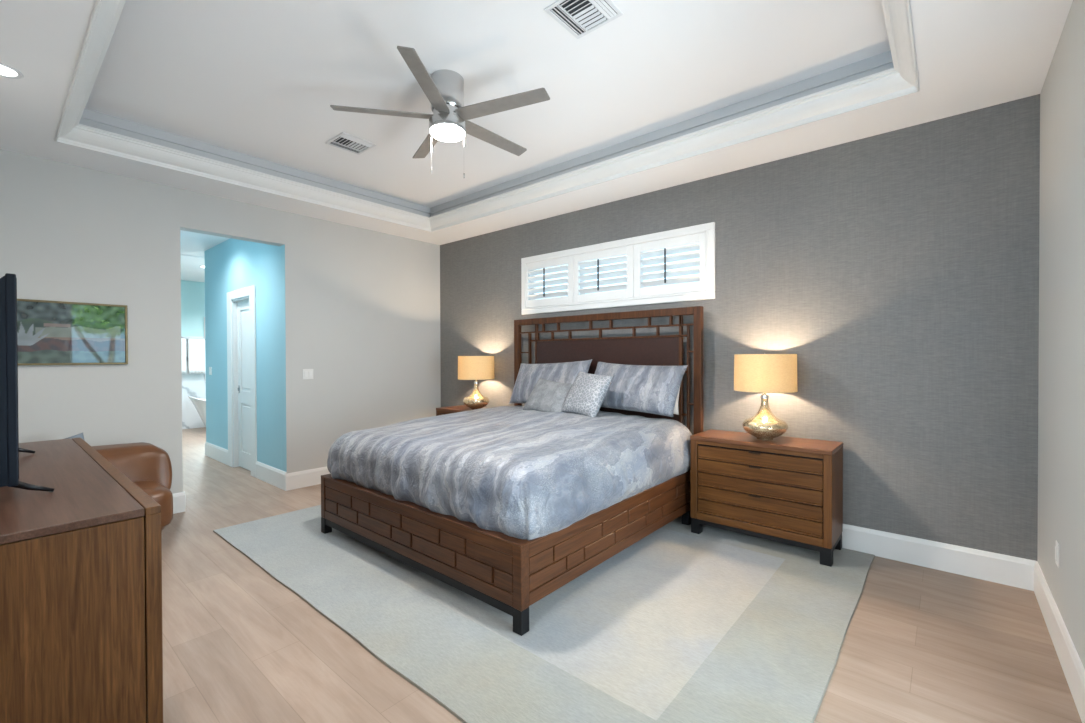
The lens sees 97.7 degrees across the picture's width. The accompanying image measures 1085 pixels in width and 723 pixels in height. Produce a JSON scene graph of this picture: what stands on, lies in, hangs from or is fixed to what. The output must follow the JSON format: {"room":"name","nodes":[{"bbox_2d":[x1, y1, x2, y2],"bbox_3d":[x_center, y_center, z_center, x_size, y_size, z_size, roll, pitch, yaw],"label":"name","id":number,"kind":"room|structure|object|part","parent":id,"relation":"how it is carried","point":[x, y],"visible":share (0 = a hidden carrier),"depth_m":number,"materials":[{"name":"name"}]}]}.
{"room":"bedroom","nodes":[
{"label":"bedroom","id":0,"kind":"room"},
{"bbox_2d":[181,338,185,373],"bbox_3d":[-7.367,-0.112,9.537,0.055,0.722,0.316,0,1,41],"label":"window","id":1,"kind":"structure","parent":0,"point":[183,340],"depth_m":9.61,"materials":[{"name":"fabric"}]},
{"bbox_2d":[181,280,204,336],"bbox_3d":[-7.312,-0.139,9.873,0.150,3.050,6.300,0,1,41],"label":"wall","id":2,"kind":"structure","parent":0,"point":[192,292],"depth_m":9.82,"materials":[{"name":"teal paint"}]},
{"bbox_2d":[181,336,205,428],"bbox_3d":[-7.274,0.437,9.782,0.030,1.900,5.800,0,1,41],"label":"trim","id":3,"kind":"structure","parent":2,"relation":"attached to","point":[194,385],"depth_m":9.79,"materials":[{"name":"white stone"}]},
{"bbox_2d":[188,338,204,373],"bbox_3d":[-7.149,-0.115,9.794,0.055,0.722,0.281,0,1,41],"label":"window","id":4,"kind":"structure","parent":2,"relation":"in","point":[196,347],"depth_m":9.77,"materials":[{"name":"glass"}]},
{"bbox_2d":[204,317,205,381],"bbox_3d":[-6.791,-0.255,10.394,0.125,1.370,1.070,0,1,41],"label":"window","id":5,"kind":"structure","parent":2,"relation":"in","point":[204,317],"depth_m":9.96,"materials":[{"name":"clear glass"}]},
{"bbox_2d":[180,230,229,281],"bbox_3d":[-4.925,-1.714,7.880,6.460,0.120,6.400,0,1,41],"label":"ceiling","id":6,"kind":"structure","parent":0,"point":[191,243],"depth_m":7.03,"materials":[{"name":"paint"}]},
{"bbox_2d":[181,254,204,258],"bbox_3d":[-5.528,-1.643,7.344,0.100,0.009,0.600,0,1,41],"label":"crown molding","id":7,"kind":"structure","parent":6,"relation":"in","point":[181,254],"depth_m":7.40,"materials":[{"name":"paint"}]},
{"bbox_2d":[0,149,440,493],"bbox_3d":[-2.939,-0.112,5.132,0.140,3.050,4.720,0,1,41],"label":"wall","id":8,"kind":"structure","parent":0,"point":[360,307],"depth_m":4.44,"materials":[{"name":"grey paint"}]},
{"bbox_2d":[17,299,127,365],"bbox_3d":[-3.963,-0.229,3.807,0.026,0.518,0.957,0,1,41],"label":"framed picture","id":9,"kind":"object","parent":8,"relation":"attached to","point":[48,332],"visible":0.88,"depth_m":3.90,"materials":[{"name":"brown metal"}]},
{"bbox_2d":[172,466,329,513],"bbox_3d":[-2.932,1.321,5.135,0.156,0.185,4.410,0,1,41],"label":"baseboard","id":10,"kind":"structure","parent":8,"relation":"attached to","point":[300,479],"depth_m":5.26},
{"bbox_2d":[303,369,312,378],"bbox_3d":[-2.649,0.142,5.358,0.009,0.115,0.116,0,1,41],"label":"light switch","id":11,"kind":"object","parent":8,"relation":"attached to","point":[307,373],"visible":1,"depth_m":5.36,"materials":[{"name":"plastic"}]},
{"bbox_2d":[204,238,280,469],"bbox_3d":[-3.936,-0.118,6.237,2.809,3.050,0.140,0,1,41],"label":"wall","id":12,"kind":"structure","parent":0,"point":[232,264],"depth_m":5.84,"materials":[{"name":"blue paint"}]},
{"bbox_2d":[227,285,256,476],"bbox_3d":[-3.818,0.240,6.128,1.017,2.335,0.160,0,1,41],"label":"trim","id":13,"kind":"structure","parent":12,"relation":"attached to","point":[246,293],"depth_m":6.29,"materials":[{"name":"white wood"}]},
{"bbox_2d":[237,299,250,470],"bbox_3d":[-3.816,0.301,6.127,0.643,2.188,0.060,0,1,41],"label":"door","id":14,"kind":"structure","parent":12,"relation":"in","point":[243,320],"depth_m":6.19,"materials":[{"name":"white wood"}]},
{"bbox_2d":[205,442,286,489],"bbox_3d":[-3.889,1.307,6.203,2.966,0.200,0.156,0,1,41],"label":"baseboard","id":15,"kind":"structure","parent":12,"relation":"attached to","point":[271,475],"depth_m":5.63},
{"bbox_2d":[0,0,1072,244],"bbox_3d":[-0.591,-1.827,3.098,6.063,0.400,4.410,0,1,41],"label":"ceiling","id":16,"kind":"structure","parent":0,"point":[261,79],"depth_m":3.04,"materials":[{"name":"paint"}]},
{"bbox_2d":[0,63,23,78],"bbox_3d":[-2.993,-1.611,2.615,0.176,0.008,0.176,0,1,41],"label":"recessed light","id":17,"kind":"object","parent":16,"relation":"in","point":[6,71],"visible":1,"depth_m":2.64,"materials":[{"name":"paint"}]},
{"bbox_2d":[326,132,376,154],"bbox_3d":[-1.678,-1.906,4.159,0.310,0.011,0.310,0,1,41],"label":"ceiling vent","id":18,"kind":"object","parent":16,"relation":"in","point":[344,141],"visible":1,"depth_m":4.15,"materials":[{"name":"metal"}]},
{"bbox_2d":[330,46,549,177],"bbox_3d":[-0.604,-1.573,3.242,1.418,0.669,1.361,0,1,41],"label":"ceiling fan","id":19,"kind":"object","parent":16,"relation":"hanging from","point":[449,121],"visible":1,"depth_m":3.10,"materials":[{"name":"grey wood"}]},
{"bbox_3d":[-1.047,-1.644,3.129,0.644,0.032,0.110,0,0,-10],"label":"blade","id":20,"kind":"part","parent":19,"relation":"part of","materials":[{"name":"grey wood"}]},
{"bbox_3d":[-0.688,-1.642,2.793,0.110,0.032,0.644,0,0,6],"label":"blade","id":21,"kind":"part","parent":19,"relation":"part of","materials":[{"name":"grey wood"}]},
{"bbox_3d":[-0.843,-1.648,3.562,0.110,0.032,0.644,0,1,-29],"label":"blade","id":22,"kind":"part","parent":19,"relation":"part of","materials":[{"name":"grey wood"}]},
{"bbox_3d":[-0.751,-1.415,3.205,0.012,0.284,0.011,0,1,41],"label":"pull chain","id":23,"kind":"part","parent":19,"relation":"part of","materials":[{"name":"silver metal"}]},
{"bbox_2d":[430,124,464,141],"bbox_3d":[-0.642,-1.536,3.204,0.234,0.028,0.234,0,1,41],"label":"diffuser","id":24,"kind":"object","parent":19,"relation":"attached to","point":[442,132],"depth_m":3.16,"materials":[{"name":"white glass"}]},
{"bbox_3d":[-0.369,-1.649,3.511,0.115,0.032,0.646,0,1,41],"label":"blade","id":25,"kind":"part","parent":19,"relation":"part of","materials":[{"name":"grey wood"}]},
{"bbox_3d":[-0.266,-1.645,3.035,0.644,0.032,0.110,0,1,24],"label":"blade","id":26,"kind":"part","parent":19,"relation":"part of","materials":[{"name":"grey wood"}]},
{"bbox_2d":[79,50,893,216],"bbox_3d":[-0.650,-1.824,3.147,4.819,0.164,3.312,0,1,41],"label":"trim","id":27,"kind":"structure","parent":16,"relation":"attached to","point":[883,61],"depth_m":4.01,"materials":[{"name":"grey paint"}]},
{"bbox_2d":[55,0,918,231],"bbox_3d":[-0.649,-1.682,3.148,4.821,0.142,3.314,0,1,41],"label":"trim","id":28,"kind":"structure","parent":16,"relation":"attached to","point":[901,80],"depth_m":3.61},
{"bbox_2d":[544,0,622,38],"bbox_3d":[0.225,-1.899,2.576,0.310,0.011,0.310,0,1,41],"label":"ceiling vent","id":29,"kind":"object","parent":16,"relation":"in","point":[580,18],"visible":1,"depth_m":2.59,"materials":[{"name":"metal"}]},
{"bbox_2d":[161,427,1081,722],"bbox_3d":[-2.537,1.466,5.872,12.720,0.120,6.400,0,1,41],"label":"floor","id":30,"kind":"structure","parent":0,"point":[921,644],"depth_m":2.33,"materials":[{"name":"brown wood"}]},
{"bbox_2d":[0,437,162,722],"bbox_3d":[-2.204,0.953,2.010,2.064,0.970,0.574,0,1,41],"label":"media console","id":31,"kind":"object","parent":30,"relation":"on","point":[81,640],"visible":0.99,"depth_m":1.44,"materials":[{"name":"brown wood"}]},
{"bbox_2d":[0,273,54,491],"bbox_3d":[-2.237,0.087,1.946,1.210,0.761,0.252,0,1,41],"label":"television","id":32,"kind":"object","parent":31,"relation":"on","point":[9,430],"visible":1,"depth_m":1.57,"materials":[{"name":"plastic"}]},
{"bbox_3d":[-1.448,0.970,1.329,0.026,0.943,0.517,0,1,41],"label":"panel","id":33,"kind":"part","parent":31,"relation":"part of","materials":[{"name":"brown wood"}]},
{"bbox_3d":[-2.038,0.951,2.204,2.064,0.970,0.040,0,1,41],"label":"frame","id":34,"kind":"part","parent":31,"relation":"part of","materials":[{"name":"brown wood"}]},
{"bbox_2d":[91,442,172,530],"bbox_3d":[-3.385,1.059,3.652,0.905,0.737,0.865,0,1,41],"label":"leather armchair","id":35,"kind":"object","parent":30,"relation":"on","point":[149,466],"visible":0.28,"depth_m":3.81,"materials":[{"name":"brown leather"}]},
{"bbox_2d":[65,433,84,440],"bbox_3d":[-3.550,0.795,3.439,0.216,0.502,0.518,0,1,38],"label":"throw pillow","id":36,"kind":"object","parent":35,"relation":"on","point":[81,435],"visible":0.02,"depth_m":3.59,"materials":[{"name":"fabric"}]},
{"bbox_3d":[-3.531,0.914,3.775,0.523,0.449,0.865,0,1,41],"label":"backrest","id":37,"kind":"part","parent":35,"relation":"part of","materials":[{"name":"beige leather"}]},
{"bbox_2d":[134,480,172,526],"bbox_3d":[-3.350,1.130,3.612,0.799,0.358,0.764,0,1,41],"label":"seat cushion","id":38,"kind":"object","parent":35,"relation":"on","point":[159,490],"depth_m":3.63,"materials":[{"name":"leather"}]},
{"bbox_2d":[188,396,205,426],"bbox_3d":[-6.369,0.947,9.869,0.924,0.873,1.660,0,1,41],"label":"bathtub","id":39,"kind":"object","parent":30,"relation":"on","point":[200,404],"visible":0.16,"depth_m":9.22,"materials":[{"name":"ceramic"}]},
{"bbox_2d":[213,505,874,722],"bbox_3d":[-0.175,1.410,3.694,4.272,0.013,2.958,0,1,41],"label":"area rug","id":40,"kind":"object","parent":30,"relation":"on","point":[678,625],"visible":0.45,"depth_m":2.54,"materials":[{"name":"grey carpet"}]},
{"bbox_2d":[436,405,486,415],"bbox_3d":[-0.842,0.990,5.913,1.004,0.793,0.450,0,1,41],"label":"chest","id":41,"kind":"object","parent":40,"relation":"on","point":[452,409],"visible":0.09,"depth_m":5.99,"materials":[{"name":"brown wood"}]},
{"bbox_3d":[-0.840,0.944,5.915,0.896,0.642,0.440,0,1,41],"label":"frame rail","id":42,"kind":"part","parent":41,"relation":"part of","materials":[{"name":"brown wood"}]},
{"bbox_2d":[458,356,493,409],"bbox_3d":[-0.821,0.257,5.871,0.448,0.672,0.448,0,1,41],"label":"table lamp","id":43,"kind":"object","parent":41,"relation":"on","point":[475,368],"visible":0.98,"depth_m":5.71,"materials":[{"name":"beige fabric"}]},
{"bbox_3d":[-0.822,0.075,5.870,0.448,0.284,0.448,0,1,41],"label":"lamp shade","id":44,"kind":"part","parent":43,"relation":"part of","materials":[{"name":"fabric"}]},
{"bbox_2d":[321,306,702,635],"bbox_3d":[-0.204,0.461,4.044,2.284,1.879,2.337,0,1,41],"label":"bed","id":45,"kind":"object","parent":40,"relation":"on","point":[508,574],"visible":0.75,"depth_m":3.24,"materials":[{"name":"brown wood"}]},
{"bbox_3d":[-0.947,1.112,3.194,2.260,0.343,0.068,0,1,41],"label":"footboard","id":46,"kind":"part","parent":45,"relation":"part of","materials":[{"name":"brown wood"}]},
{"bbox_2d":[327,406,691,539],"bbox_3d":[-0.228,0.725,4.020,2.356,0.518,2.297,0,1,41],"label":"duvet","id":47,"kind":"object","parent":45,"relation":"on","point":[513,471],"visible":0.88,"depth_m":3.15,"materials":[{"name":"grey fabric"}]},
{"bbox_2d":[523,378,572,411],"bbox_3d":[0.063,0.348,4.562,0.245,0.363,0.527,-1,1,-45],"label":"throw cushion","id":48,"kind":"object","parent":47,"relation":"on","point":[547,395],"visible":0.84,"depth_m":4.49,"materials":[{"name":"grey fabric"}]},
{"bbox_2d":[509,359,591,403],"bbox_3d":[0.067,0.220,5.013,0.961,0.485,0.297,0,1,35],"label":"pillow sham","id":49,"kind":"object","parent":47,"relation":"on","point":[528,376],"visible":0.6,"depth_m":5.00,"materials":[{"name":"grey fabric"}]},
{"bbox_2d":[562,371,613,416],"bbox_3d":[0.399,0.296,4.276,0.264,0.413,0.451,-1,1,-35],"label":"throw cushion","id":50,"kind":"object","parent":47,"relation":"on","point":[587,393],"visible":0.98,"depth_m":4.18,"materials":[{"name":"grey fabric"}]},
{"bbox_2d":[595,361,687,416],"bbox_3d":[0.821,0.230,4.362,0.284,0.463,0.989,-1,1,-45],"label":"pillow sham","id":51,"kind":"object","parent":47,"relation":"on","point":[639,388],"visible":0.85,"depth_m":4.19,"materials":[{"name":"grey fabric"}]},
{"bbox_2d":[674,384,680,414],"bbox_3d":[0.909,0.269,4.398,0.801,0.382,0.156,0,1,43],"label":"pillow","id":52,"kind":"object","parent":47,"relation":"on","point":[677,398],"visible":0.05,"depth_m":4.13,"materials":[{"name":"fabric"}]},
{"bbox_3d":[0.631,1.106,3.340,0.057,0.340,2.213,0,1,41],"label":"rail","id":53,"kind":"part","parent":45,"relation":"part of","materials":[{"name":"brown wood"}]},
{"bbox_3d":[0.594,0.339,4.856,1.715,1.132,0.025,0,1,41],"label":"headboard panel","id":54,"kind":"part","parent":45,"relation":"part of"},
{"bbox_3d":[0.544,0.451,4.903,2.265,1.879,0.060,0,1,41],"label":"headboard frame","id":55,"kind":"part","parent":45,"relation":"part of","materials":[{"name":"brown wood"}]},
{"bbox_2d":[690,429,842,566],"bbox_3d":[1.730,1.001,3.713,1.004,0.793,0.450,0,1,41],"label":"nightstand","id":56,"kind":"object","parent":40,"relation":"on","point":[782,489],"visible":0.98,"depth_m":3.50,"materials":[{"name":"brown wood"}]},
{"bbox_3d":[1.371,0.954,4.023,0.052,0.642,0.440,0,1,41],"label":"panel","id":57,"kind":"part","parent":56,"relation":"part of","materials":[{"name":"brown wood"}]},
{"bbox_3d":[1.263,1.352,3.880,0.070,0.091,0.070,0,1,41],"label":"leg","id":58,"kind":"part","parent":56,"relation":"part of","materials":[{"name":"black wood"}]},
{"bbox_3d":[1.731,0.955,3.715,0.896,0.642,0.440,0,1,41],"label":"frame rail","id":59,"kind":"part","parent":56,"relation":"part of","materials":[{"name":"brown wood"}]},
{"bbox_3d":[1.602,1.112,3.564,0.884,0.208,0.028,0,1,41],"label":"drawer","id":60,"kind":"part","parent":56,"relation":"part of","materials":[{"name":"brown wood"}]},
{"bbox_3d":[1.601,0.895,3.562,0.884,0.208,0.028,0,1,41],"label":"drawer","id":61,"kind":"part","parent":56,"relation":"part of","materials":[{"name":"brown wood"}]},
{"bbox_3d":[1.601,0.732,3.561,0.884,0.100,0.028,0,1,41],"label":"drawer","id":62,"kind":"part","parent":56,"relation":"part of","materials":[{"name":"brown wood"}]},
{"bbox_2d":[734,354,797,439],"bbox_3d":[1.730,0.268,3.688,0.448,0.672,0.448,0,1,41],"label":"table lamp","id":63,"kind":"object","parent":56,"relation":"on","point":[760,373],"visible":1,"depth_m":3.54,"materials":[{"name":"beige fabric"}]},
{"bbox_2d":[760,393,768,398],"bbox_3d":[1.730,0.219,3.688,0.062,0.134,0.062,0,1,41],"label":"bulb","id":64,"kind":"object","parent":63,"relation":"attached to","point":[764,396],"depth_m":3.67,"materials":[{"name":"white glass"}]},
{"bbox_3d":[1.730,0.086,3.687,0.448,0.284,0.448,0,1,41],"label":"lamp shade","id":65,"kind":"part","parent":63,"relation":"part of","materials":[{"name":"fabric"}]},
{"bbox_3d":[1.732,1.295,3.717,0.992,0.038,0.432,0,1,41],"label":"frame","id":66,"kind":"part","parent":56,"relation":"part of","materials":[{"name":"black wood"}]},
{"bbox_3d":[1.965,1.355,3.279,0.070,0.091,0.070,0,1,41],"label":"leg","id":67,"kind":"part","parent":56,"relation":"part of","materials":[{"name":"black wood"}]},
{"bbox_3d":[2.092,0.957,3.406,0.052,0.642,0.440,0,1,41],"label":"panel","id":68,"kind":"part","parent":56,"relation":"part of","materials":[{"name":"brown wood"}]},
{"bbox_3d":[2.202,1.352,3.556,0.070,0.091,0.070,0,1,41],"label":"leg","id":69,"kind":"part","parent":56,"relation":"part of","materials":[{"name":"black wood"}]},
{"bbox_2d":[440,94,1039,560],"bbox_3d":[0.903,-0.311,4.844,6.073,3.430,0.160,0,1,41],"label":"wall","id":70,"kind":"structure","parent":0,"point":[899,269],"depth_m":3.45,"materials":[{"name":"grey paper"}]},
{"bbox_2d":[521,222,714,314],"bbox_3d":[0.671,-0.898,4.985,2.333,0.677,0.196,0,1,41],"label":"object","id":71,"kind":"structure","parent":70,"relation":"in","point":[577,297],"depth_m":4.77,"materials":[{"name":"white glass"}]},
{"bbox_3d":[0.018,-0.906,5.424,0.014,0.325,0.012,0,1,41],"label":"tilt rod","id":72,"kind":"part","parent":71,"relation":"part of","materials":[{"name":"grey wood"}]},
{"bbox_3d":[0.076,-0.900,5.425,0.703,0.523,0.030,0,1,41],"label":"shutter panel","id":73,"kind":"part","parent":71,"relation":"part of","materials":[{"name":"white wood"}]},
{"bbox_3d":[0.721,-0.897,5.046,2.234,0.560,0.040,0,1,41],"label":"sash","id":74,"kind":"part","parent":71,"relation":"part of","materials":[{"name":"white wood"}]},
{"bbox_3d":[0.580,-0.903,4.942,0.014,0.325,0.012,0,1,41],"label":"tilt rod","id":75,"kind":"part","parent":71,"relation":"part of","materials":[{"name":"grey wood"}]},
{"bbox_3d":[0.628,-0.897,4.952,0.742,0.523,0.030,0,1,41],"label":"shutter panel","id":76,"kind":"part","parent":71,"relation":"part of","materials":[{"name":"white wood"}]},
{"bbox_3d":[1.152,-0.901,4.453,0.014,0.325,0.012,0,1,41],"label":"tilt rod","id":77,"kind":"part","parent":71,"relation":"part of","materials":[{"name":"grey wood"}]},
{"bbox_3d":[1.189,-0.895,4.473,0.726,0.523,0.030,0,1,41],"label":"shutter panel","id":78,"kind":"part","parent":71,"relation":"part of","materials":[{"name":"white wood"}]},
{"bbox_2d":[842,524,1035,590],"bbox_3d":[0.794,1.312,4.839,5.923,0.185,0.016,0,1,41],"label":"baseboard","id":79,"kind":"structure","parent":70,"relation":"attached to","point":[1013,571],"depth_m":3.20,"materials":[{"name":"white paint"}]},
{"bbox_2d":[1037,0,1084,668],"bbox_3d":[1.616,-0.091,1.130,0.140,3.050,4.560,0,1,41],"label":"wall","id":80,"kind":"structure","parent":0,"point":[1061,383],"depth_m":2.28,"materials":[{"name":"white paint"}]},
{"bbox_2d":[1055,540,1058,566],"bbox_3d":[2.583,0.965,2.381,0.009,0.115,0.070,0,1,41],"label":"wall outlet","id":81,"kind":"object","parent":80,"relation":"attached to","point":[1057,544],"visible":1,"depth_m":2.36,"materials":[{"name":"plastic"}]},
{"bbox_2d":[1034,561,1084,722],"bbox_3d":[1.610,1.340,1.250,0.016,0.185,4.410,0,1,41],"label":"baseboard","id":82,"kind":"structure","parent":80,"relation":"attached to","point":[1072,666],"depth_m":2.21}
]}

